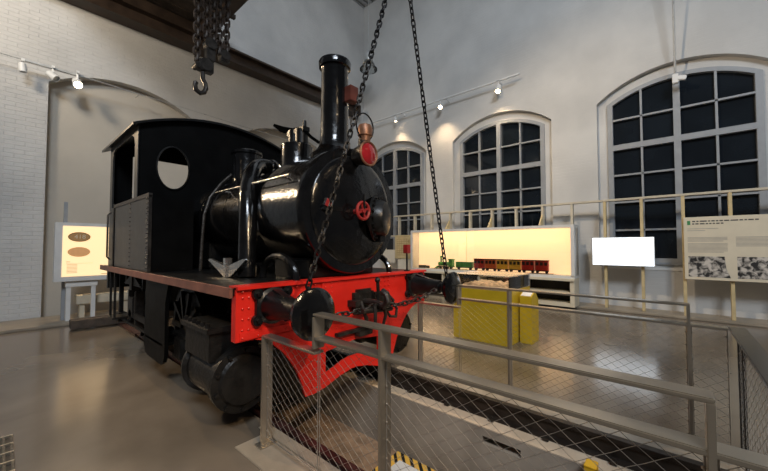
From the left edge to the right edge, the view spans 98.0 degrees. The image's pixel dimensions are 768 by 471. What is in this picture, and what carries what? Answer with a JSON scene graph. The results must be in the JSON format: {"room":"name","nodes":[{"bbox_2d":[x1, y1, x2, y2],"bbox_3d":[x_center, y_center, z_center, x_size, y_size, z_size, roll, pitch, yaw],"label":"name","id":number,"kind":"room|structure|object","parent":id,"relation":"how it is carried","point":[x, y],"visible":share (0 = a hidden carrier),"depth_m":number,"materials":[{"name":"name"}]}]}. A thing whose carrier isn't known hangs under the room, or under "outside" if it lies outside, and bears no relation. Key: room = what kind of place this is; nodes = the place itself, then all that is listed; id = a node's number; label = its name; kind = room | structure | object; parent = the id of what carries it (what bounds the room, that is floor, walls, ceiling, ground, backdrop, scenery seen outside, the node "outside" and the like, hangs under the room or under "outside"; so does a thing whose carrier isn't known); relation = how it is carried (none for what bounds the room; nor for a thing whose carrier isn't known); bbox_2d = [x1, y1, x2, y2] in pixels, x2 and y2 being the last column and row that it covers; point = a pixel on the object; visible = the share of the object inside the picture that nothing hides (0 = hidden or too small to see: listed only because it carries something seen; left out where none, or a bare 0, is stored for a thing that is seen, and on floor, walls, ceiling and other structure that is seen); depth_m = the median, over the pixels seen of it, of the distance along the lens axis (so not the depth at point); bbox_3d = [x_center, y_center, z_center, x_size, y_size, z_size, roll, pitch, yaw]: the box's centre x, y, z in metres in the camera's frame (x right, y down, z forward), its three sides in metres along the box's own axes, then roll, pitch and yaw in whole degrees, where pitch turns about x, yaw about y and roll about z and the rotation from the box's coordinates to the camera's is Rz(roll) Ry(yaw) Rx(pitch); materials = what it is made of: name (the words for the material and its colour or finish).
{"room":"museum","nodes":[
{"label":"museum","id":0,"kind":"room"},
{"bbox_2d":[168,345,173,352],"bbox_3d":[-3.907,2.292,6.636,0.300,0.599,2.000,-2,-3,41],"label":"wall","id":1,"kind":"structure","parent":0,"point":[170,347],"depth_m":6.30,"materials":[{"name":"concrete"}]},
{"bbox_2d":[41,81,314,316],"bbox_3d":[-6.162,-4.272,9.345,0.230,12.700,15.800,-2,-3,41],"label":"wall","id":2,"kind":"structure","parent":0,"point":[81,123],"depth_m":7.97,"materials":[{"name":"beige paint"}]},
{"bbox_2d":[0,0,363,321],"bbox_3d":[-5.992,-4.277,9.198,0.220,12.700,15.800,-2,-3,41],"label":"wall","id":3,"kind":"structure","parent":0,"point":[290,36],"depth_m":8.24,"materials":[{"name":"brick"}]},
{"bbox_2d":[0,307,127,333],"bbox_3d":[-5.554,1.825,8.416,1.200,0.050,15.500,-2,-3,41],"label":"trim","id":4,"kind":"structure","parent":3,"relation":"attached to","point":[20,325],"depth_m":6.66,"materials":[{"name":"concrete"}]},
{"bbox_2d":[60,202,67,320],"bbox_3d":[-6.654,0.526,6.950,0.060,2.450,0.060,-2,-3,41],"label":"post","id":5,"kind":"object","parent":4,"relation":"on","point":[65,216],"visible":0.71,"depth_m":6.91,"materials":[{"name":"grey metal"}]},
{"bbox_2d":[53,222,108,320],"bbox_3d":[-6.293,0.750,7.066,0.242,2.010,1.000,-2,-3,41],"label":"information board","id":6,"kind":"object","parent":4,"relation":"on","point":[79,251],"visible":0.93,"depth_m":6.91,"materials":[{"name":"white paint"}]},
{"bbox_2d":[74,290,127,317],"bbox_3d":[-6.065,1.547,7.875,0.350,0.470,1.800,-2,-3,41],"label":"bench","id":7,"kind":"object","parent":4,"relation":"on","point":[81,300],"visible":0.51,"depth_m":7.33,"materials":[{"name":"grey wood"}]},
{"bbox_2d":[0,52,315,148],"bbox_3d":[-5.948,-3.476,8.802,0.330,0.272,11.300,-2,-3,41],"label":"track","id":8,"kind":"object","parent":3,"relation":"attached to","point":[26,60],"visible":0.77,"depth_m":7.64,"materials":[{"name":"metal"}]},
{"bbox_2d":[18,58,26,72],"bbox_3d":[-7.423,-3.494,6.869,0.122,0.271,0.131,-2,-3,41],"label":"spotlight","id":9,"kind":"object","parent":8,"relation":"attached to","point":[22,66],"visible":1,"depth_m":6.83,"materials":[{"name":"white plastic"}]},
{"bbox_2d":[45,65,59,81],"bbox_3d":[-7.136,-3.483,7.194,0.241,0.334,0.149,0,-2,-13],"label":"spotlight","id":10,"kind":"object","parent":8,"relation":"attached to","point":[50,74],"visible":1,"depth_m":7.16,"materials":[{"name":"white plastic"}]},
{"bbox_2d":[72,71,83,88],"bbox_3d":[-6.851,-3.464,7.465,0.303,0.411,0.186,-2,-3,41],"label":"spotlight","id":11,"kind":"object","parent":8,"relation":"hanging from","point":[77,83],"visible":1,"depth_m":7.42,"materials":[{"name":"white plastic"}]},
{"bbox_2d":[61,0,360,116],"bbox_3d":[-5.699,-5.463,9.049,0.430,0.420,13.900,-2,-3,41],"label":"beam","id":12,"kind":"structure","parent":3,"relation":"attached to","point":[128,14],"depth_m":9.12,"materials":[{"name":"brown wood"}]},
{"bbox_2d":[127,0,247,36],"bbox_3d":[-3.543,-6.111,5.870,7.780,0.655,4.300,-2,-3,41],"label":"bridge","id":13,"kind":"object","parent":12,"relation":"on","point":[180,12],"visible":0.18,"depth_m":8.73,"materials":[{"name":"brown metal"}]},
{"bbox_2d":[192,0,230,94],"bbox_3d":[-3.242,-4.158,6.319,0.200,3.193,0.673,-2,-3,41],"label":"chain hoist","id":14,"kind":"object","parent":13,"relation":"hanging from","point":[205,65],"visible":1,"depth_m":6.23,"materials":[{"name":"metal"}]},
{"bbox_2d":[257,387,396,470],"bbox_3d":[-0.964,2.556,4.068,7.500,0.100,2.000,-2,-3,41],"label":"floor","id":15,"kind":"structure","parent":0,"point":[323,418],"depth_m":4.28,"materials":[{"name":"concrete"}]},
{"bbox_2d":[372,451,434,470],"bbox_3d":[0.542,2.446,2.861,1.840,0.040,0.950,-2,-3,41],"label":"board","id":16,"kind":"object","parent":15,"relation":"on","point":[406,460],"visible":0.75,"depth_m":3.58,"materials":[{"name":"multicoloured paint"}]},
{"bbox_2d":[353,0,375,7],"bbox_3d":[-0.447,-10.679,4.720,15.400,0.200,16.000,-2,-3,41],"label":"ceiling","id":17,"kind":"structure","parent":0,"point":[362,3],"depth_m":14.72,"materials":[{"name":"grey paint"}]},
{"bbox_2d":[360,0,376,73],"bbox_3d":[-0.586,-8.288,12.716,0.670,4.050,0.670,-2,-3,41],"label":"pendant lamp","id":18,"kind":"object","parent":17,"relation":"hanging from","point":[366,58],"visible":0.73,"depth_m":12.69,"materials":[{"name":"grey metal"}]},
{"bbox_2d":[672,0,686,84],"bbox_3d":[6.701,-7.024,7.681,0.258,6.910,0.672,-2,-3,41],"label":"sensor box","id":19,"kind":"object","parent":17,"relation":"hanging from","point":[675,78],"visible":1,"depth_m":7.74,"materials":[{"name":"white plastic"}]},
{"bbox_3d":[0.185,-6.791,3.564,0.040,7.650,0.180,-2,-3,41],"label":"hook block","id":20,"kind":"object","parent":17,"relation":"hanging from","visible":0},
{"bbox_2d":[305,0,387,289],"bbox_3d":[-0.246,-1.164,2.923,0.056,3.722,1.222,-2,-3,44],"label":"chain","id":21,"kind":"object","parent":20,"relation":"hanging from","point":[337,180],"visible":0.99,"depth_m":2.82,"materials":[{"name":"metal"}]},
{"bbox_2d":[408,0,447,293],"bbox_3d":[0.507,-1.138,3.765,0.054,3.726,1.004,-2,-2,40],"label":"chain","id":22,"kind":"object","parent":20,"relation":"hanging from","point":[410,1],"visible":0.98,"depth_m":3.74,"materials":[{"name":"metal"}]},
{"bbox_2d":[0,293,767,470],"bbox_3d":[-0.570,1.822,4.545,14.900,0.200,16.200,-2,-3,41],"label":"floor","id":23,"kind":"structure","parent":0,"point":[86,399],"depth_m":3.78,"materials":[{"name":"concrete"}]},
{"bbox_2d":[0,434,14,470],"bbox_3d":[-2.873,1.630,2.100,1.178,0.020,0.740,-2,-3,41],"label":"floor grate","id":24,"kind":"object","parent":23,"relation":"on","point":[6,442],"visible":1,"depth_m":2.51,"materials":[{"name":"metal"}]},
{"bbox_2d":[69,310,173,329],"bbox_3d":[-5.075,1.698,7.142,0.300,0.160,2.400,-2,-3,41],"label":"sleeper","id":25,"kind":"object","parent":23,"relation":"on","point":[95,321],"visible":0.4,"depth_m":6.40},
{"bbox_2d":[118,323,139,335],"bbox_3d":[-4.997,1.771,6.482,1.680,0.030,0.100,-2,-3,41],"label":"stub","id":26,"kind":"object","parent":23,"relation":"on","point":[127,327],"visible":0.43,"depth_m":6.28,"materials":[{"name":"brown wood"}]},
{"bbox_2d":[235,436,318,470],"bbox_3d":[0.250,1.616,1.545,3.520,0.012,0.260,-2,-3,41],"label":"trim","id":27,"kind":"structure","parent":23,"relation":"on","point":[273,457],"depth_m":2.47,"materials":[{"name":"concrete"}]},
{"bbox_2d":[255,312,767,470],"bbox_3d":[0.088,1.061,1.771,2.805,1.113,0.140,-2,-3,41],"label":"railing","id":28,"kind":"object","parent":27,"relation":"on","point":[713,452],"visible":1,"depth_m":1.49,"materials":[{"name":"silver metal"}]},
{"bbox_2d":[259,426,339,470],"bbox_3d":[0.321,1.622,1.726,3.650,0.012,0.094,-2,-3,41],"label":"trim","id":29,"kind":"structure","parent":23,"relation":"on","point":[308,453],"depth_m":2.54,"materials":[{"name":"concrete"}]},
{"bbox_2d":[454,270,529,346],"bbox_3d":[1.916,1.217,5.916,1.000,1.100,1.020,-2,-3,41],"label":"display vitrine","id":30,"kind":"object","parent":23,"relation":"on","point":[517,280],"visible":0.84,"depth_m":5.54,"materials":[{"name":"yellow wood"}]},
{"bbox_2d":[519,292,538,344],"bbox_3d":[2.413,1.332,5.547,0.190,0.845,0.360,-2,-3,41],"label":"box","id":31,"kind":"object","parent":23,"relation":"on","point":[528,298],"visible":0.72,"depth_m":5.43,"materials":[{"name":"yellow paint"}]},
{"bbox_2d":[396,366,751,470],"bbox_3d":[1.605,1.671,3.202,3.650,0.012,0.300,-2,-3,41],"label":"trim","id":32,"kind":"structure","parent":23,"relation":"on","point":[678,451],"depth_m":2.96,"materials":[{"name":"metal"}]},
{"bbox_2d":[418,284,730,453],"bbox_3d":[1.486,1.114,3.377,2.805,1.113,0.140,-2,-3,41],"label":"railing","id":33,"kind":"object","parent":32,"relation":"on","point":[459,298],"visible":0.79,"depth_m":3.01,"materials":[{"name":"silver metal"}]},
{"bbox_2d":[728,327,767,470],"bbox_3d":[1.885,1.132,1.617,0.095,0.960,2.230,-2,-3,41],"label":"railing","id":34,"kind":"object","parent":32,"relation":"on","point":[748,346],"visible":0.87,"depth_m":2.11,"materials":[{"name":"metal"}]},
{"bbox_2d":[575,302,767,327],"bbox_3d":[4.699,1.853,9.274,13.150,0.050,0.750,-2,-3,41],"label":"trim","id":35,"kind":"structure","parent":23,"relation":"on","point":[614,308],"depth_m":7.48,"materials":[{"name":"concrete"}]},
{"bbox_2d":[424,271,578,307],"bbox_3d":[2.977,1.502,10.148,5.080,0.710,0.590,-2,-3,41],"label":"bench","id":36,"kind":"object","parent":35,"relation":"on","point":[563,285],"visible":0.27,"depth_m":8.95,"materials":[{"name":"beige wood"}]},
{"bbox_2d":[411,224,578,278],"bbox_3d":[3.011,0.464,10.221,5.086,1.370,0.493,-2,-3,41],"label":"box","id":37,"kind":"object","parent":36,"relation":"on","point":[558,244],"visible":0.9,"depth_m":9.93,"materials":[{"name":"white paint"}]},
{"bbox_2d":[419,265,429,267],"bbox_3d":[1.397,1.075,11.622,0.420,0.098,0.060,-2,-3,41],"label":"block","id":38,"kind":"object","parent":37,"relation":"in","point":[420,266],"visible":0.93,"depth_m":11.58,"materials":[{"name":"black"}]},
{"bbox_2d":[436,268,548,273],"bbox_3d":[3.062,1.069,10.161,3.850,0.013,0.080,-2,-3,41],"label":"track","id":39,"kind":"object","parent":37,"relation":"in","point":[436,268],"visible":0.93,"depth_m":10.13,"materials":[{"name":"metal"}]},
{"bbox_2d":[435,256,454,268],"bbox_3d":[2.002,0.882,11.089,0.720,0.419,0.160,-2,-3,41],"label":"locomotive","id":40,"kind":"object","parent":39,"relation":"on","point":[450,263],"visible":0.83,"depth_m":10.96,"materials":[{"name":"green plastic"}]},
{"bbox_2d":[456,262,473,269],"bbox_3d":[2.560,0.956,10.601,0.560,0.239,0.140,-2,-3,41],"label":"tender","id":41,"kind":"object","parent":39,"relation":"on","point":[470,265],"visible":1,"depth_m":10.51,"materials":[{"name":"green plastic"}]},
{"bbox_2d":[474,258,484,269],"bbox_3d":[2.945,0.888,10.269,0.349,0.354,0.160,-2,-3,41],"label":"coach","id":42,"kind":"object","parent":39,"relation":"on","point":[478,263],"visible":0.87,"depth_m":10.20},
{"bbox_2d":[485,259,496,270],"bbox_3d":[3.217,0.880,10.033,0.349,0.354,0.160,-2,-3,41],"label":"coach","id":43,"kind":"object","parent":39,"relation":"on","point":[489,263],"visible":0.94,"depth_m":9.97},
{"bbox_2d":[496,259,508,271],"bbox_3d":[3.488,0.872,9.797,0.349,0.354,0.160,-2,-3,41],"label":"coach","id":44,"kind":"object","parent":39,"relation":"on","point":[502,264],"visible":0.88,"depth_m":9.73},
{"bbox_2d":[508,259,521,271],"bbox_3d":[3.760,0.864,9.561,0.349,0.354,0.160,-2,-3,41],"label":"coach","id":45,"kind":"object","parent":39,"relation":"on","point":[514,264],"visible":0.95,"depth_m":9.51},
{"bbox_2d":[521,260,534,272],"bbox_3d":[4.032,0.857,9.325,0.349,0.354,0.160,-2,-3,41],"label":"coach","id":46,"kind":"object","parent":39,"relation":"on","point":[527,265],"visible":0.92,"depth_m":9.25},
{"bbox_2d":[534,260,549,273],"bbox_3d":[4.303,0.849,9.089,0.349,0.354,0.160,-2,-3,41],"label":"coach","id":47,"kind":"object","parent":39,"relation":"on","point":[540,265],"visible":1,"depth_m":9.02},
{"bbox_2d":[440,280,569,292],"bbox_3d":[2.998,1.527,10.149,4.950,0.080,0.480,-2,-3,41],"label":"shelf","id":48,"kind":"object","parent":36,"relation":"attached to","point":[532,287],"depth_m":8.95,"materials":[{"name":"white wood"}]},
{"bbox_2d":[383,187,767,320],"bbox_3d":[3.950,0.490,9.640,11.900,2.700,0.430,-2,-3,41],"label":"stand","id":49,"kind":"object","parent":35,"relation":"on","point":[729,192],"visible":0.49,"depth_m":8.20,"materials":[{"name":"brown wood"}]},
{"bbox_2d":[383,250,394,262],"bbox_3d":[0.197,0.800,12.957,0.590,0.500,0.045,-2,-3,41],"label":"paper sheet","id":50,"kind":"object","parent":49,"relation":"attached to","point":[389,254],"visible":0.64,"depth_m":12.88,"materials":[{"name":"white paper"}]},
{"bbox_2d":[395,235,410,258],"bbox_3d":[0.724,0.425,12.509,0.770,0.880,0.049,-2,-3,41],"label":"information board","id":51,"kind":"object","parent":49,"relation":"attached to","point":[400,240],"visible":0.77,"depth_m":12.54,"materials":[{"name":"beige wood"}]},
{"bbox_2d":[398,259,410,269],"bbox_3d":[0.759,1.089,12.459,0.600,0.390,0.045,-2,-3,41],"label":"paper sheet","id":52,"kind":"object","parent":49,"relation":"attached to","point":[401,262],"visible":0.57,"depth_m":12.46,"materials":[{"name":"white paper"}]},
{"bbox_2d":[592,237,654,266],"bbox_3d":[5.764,0.388,8.085,1.230,0.690,0.120,-2,-3,41],"label":"wall screen","id":53,"kind":"object","parent":49,"relation":"attached to","point":[611,251],"visible":1,"depth_m":8.01,"materials":[{"name":"white"}]},
{"bbox_2d":[683,214,767,282],"bbox_3d":[7.338,0.259,6.752,1.890,1.350,0.074,-2,-3,41],"label":"information panel","id":54,"kind":"object","parent":49,"relation":"attached to","point":[734,247],"visible":1,"depth_m":6.91,"materials":[{"name":"white paper"}]},
{"bbox_2d":[688,256,730,277],"bbox_3d":[6.888,0.665,7.083,0.640,0.440,0.004,-2,-3,41],"label":"photograph","id":55,"kind":"object","parent":54,"relation":"attached to","point":[698,266],"depth_m":7.07},
{"bbox_2d":[737,257,767,279],"bbox_3d":[7.560,0.646,6.499,0.940,0.440,0.004,-2,-3,41],"label":"photograph","id":56,"kind":"object","parent":54,"relation":"attached to","point":[748,268],"depth_m":6.67},
{"bbox_2d":[258,344,596,470],"bbox_3d":[-0.478,2.208,4.638,7.500,0.635,0.320,-2,-3,41],"label":"wall","id":57,"kind":"structure","parent":0,"point":[523,449],"depth_m":3.63,"materials":[{"name":"concrete"}]},
{"bbox_2d":[258,342,632,470],"bbox_3d":[-0.478,1.885,4.649,7.500,0.010,0.320,-2,-3,41],"label":"trim","id":58,"kind":"structure","parent":57,"relation":"on","point":[576,455],"depth_m":3.19,"materials":[{"name":"concrete"}]},
{"bbox_2d":[326,349,728,470],"bbox_3d":[-0.449,1.790,4.686,7.500,0.183,0.160,-2,-3,41],"label":"track rail","id":59,"kind":"object","parent":58,"relation":"on","point":[563,437],"visible":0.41,"depth_m":3.03,"materials":[{"name":"metal"}]},
{"bbox_2d":[100,54,461,413],"bbox_3d":[-2.020,-0.099,5.021,5.770,3.670,2.668,-2,-3,41],"label":"steam locomotive","id":60,"kind":"object","parent":59,"relation":"on","point":[230,250],"visible":0.89,"depth_m":3.67,"materials":[{"name":"metal"}]},
{"bbox_2d":[351,112,377,166],"bbox_3d":[-0.223,-0.993,3.494,0.235,0.569,0.266,-2,-3,41],"label":"lantern","id":61,"kind":"object","parent":60,"relation":"attached to","point":[365,153],"visible":1,"depth_m":3.42,"materials":[{"name":"metal"}]},
{"bbox_2d":[403,245,410,270],"bbox_3d":[0.291,0.281,4.245,0.079,0.331,0.079,-2,-3,41],"label":"marker lamp","id":62,"kind":"object","parent":60,"relation":"on","point":[406,248],"visible":1,"depth_m":4.23,"materials":[{"name":"red metal"}]},
{"bbox_2d":[584,459,598,470],"bbox_3d":[1.591,1.883,2.561,0.080,0.265,0.115,-2,-3,41],"label":"grip","id":63,"kind":"object","parent":57,"relation":"attached to","point":[589,465],"visible":0.89,"depth_m":2.54,"materials":[{"name":"yellow plastic"}]},
{"bbox_2d":[363,0,767,319],"bbox_3d":[4.579,-4.241,10.291,15.400,12.700,0.320,-2,-3,41],"label":"wall","id":64,"kind":"structure","parent":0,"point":[569,56],"depth_m":9.62,"materials":[{"name":"white paint"}]},
{"bbox_2d":[376,148,423,260],"bbox_3d":[0.466,-1.280,13.756,3.200,4.610,0.340,-2,-3,41],"label":"window","id":65,"kind":"structure","parent":64,"relation":"attached to","point":[402,169],"depth_m":13.51,"materials":[{"name":"black glass"}]},
{"bbox_2d":[368,73,519,123],"bbox_3d":[1.747,-4.824,12.328,6.480,0.060,0.350,-2,-3,41],"label":"track","id":66,"kind":"object","parent":64,"relation":"attached to","point":[516,74],"visible":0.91,"depth_m":11.58,"materials":[{"name":"white metal"}]},
{"bbox_2d":[495,80,500,93],"bbox_3d":[3.597,-4.671,10.510,0.187,0.415,0.272,-2,-3,41],"label":"spotlight","id":67,"kind":"object","parent":66,"relation":"attached to","point":[498,86],"visible":1,"depth_m":10.48,"materials":[{"name":"white plastic"}]},
{"bbox_2d":[460,119,545,228],"bbox_3d":[3.768,-1.405,10.888,3.200,4.670,0.340,-2,-3,41],"label":"window","id":68,"kind":"structure","parent":64,"relation":"attached to","point":[502,163],"depth_m":10.83,"materials":[{"name":"black glass"}]},
{"bbox_2d":[601,66,767,270],"bbox_3d":[7.070,-1.550,8.021,3.200,4.770,0.340,-2,-3,41],"label":"window","id":69,"kind":"structure","parent":64,"relation":"attached to","point":[705,131],"depth_m":7.97,"materials":[{"name":"black glass"}]},
{"bbox_2d":[378,57,767,267],"bbox_3d":[4.657,-1.790,10.300,15.400,5.800,0.240,-2,-3,41],"label":"window trim","id":70,"kind":"structure","parent":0,"point":[709,61],"depth_m":9.05,"materials":[{"name":"white paint"}]},
{"bbox_3d":[-1.502,2.168,3.461,7.500,0.635,0.320,-2,-3,41],"label":"fire pit","id":71,"kind":"object","parent":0,"visible":0},
{"bbox_3d":[-1.502,1.846,3.472,7.500,0.010,0.320,-2,-3,41],"label":"trim","id":72,"kind":"structure","parent":71,"relation":"on","visible":0},
{"bbox_2d":[136,334,363,470],"bbox_3d":[-1.505,1.750,3.471,7.500,0.183,0.160,-2,-3,41],"label":"track rail","id":73,"kind":"object","parent":72,"relation":"on","point":[256,409],"visible":0.26,"depth_m":2.67,"materials":[{"name":"metal"}]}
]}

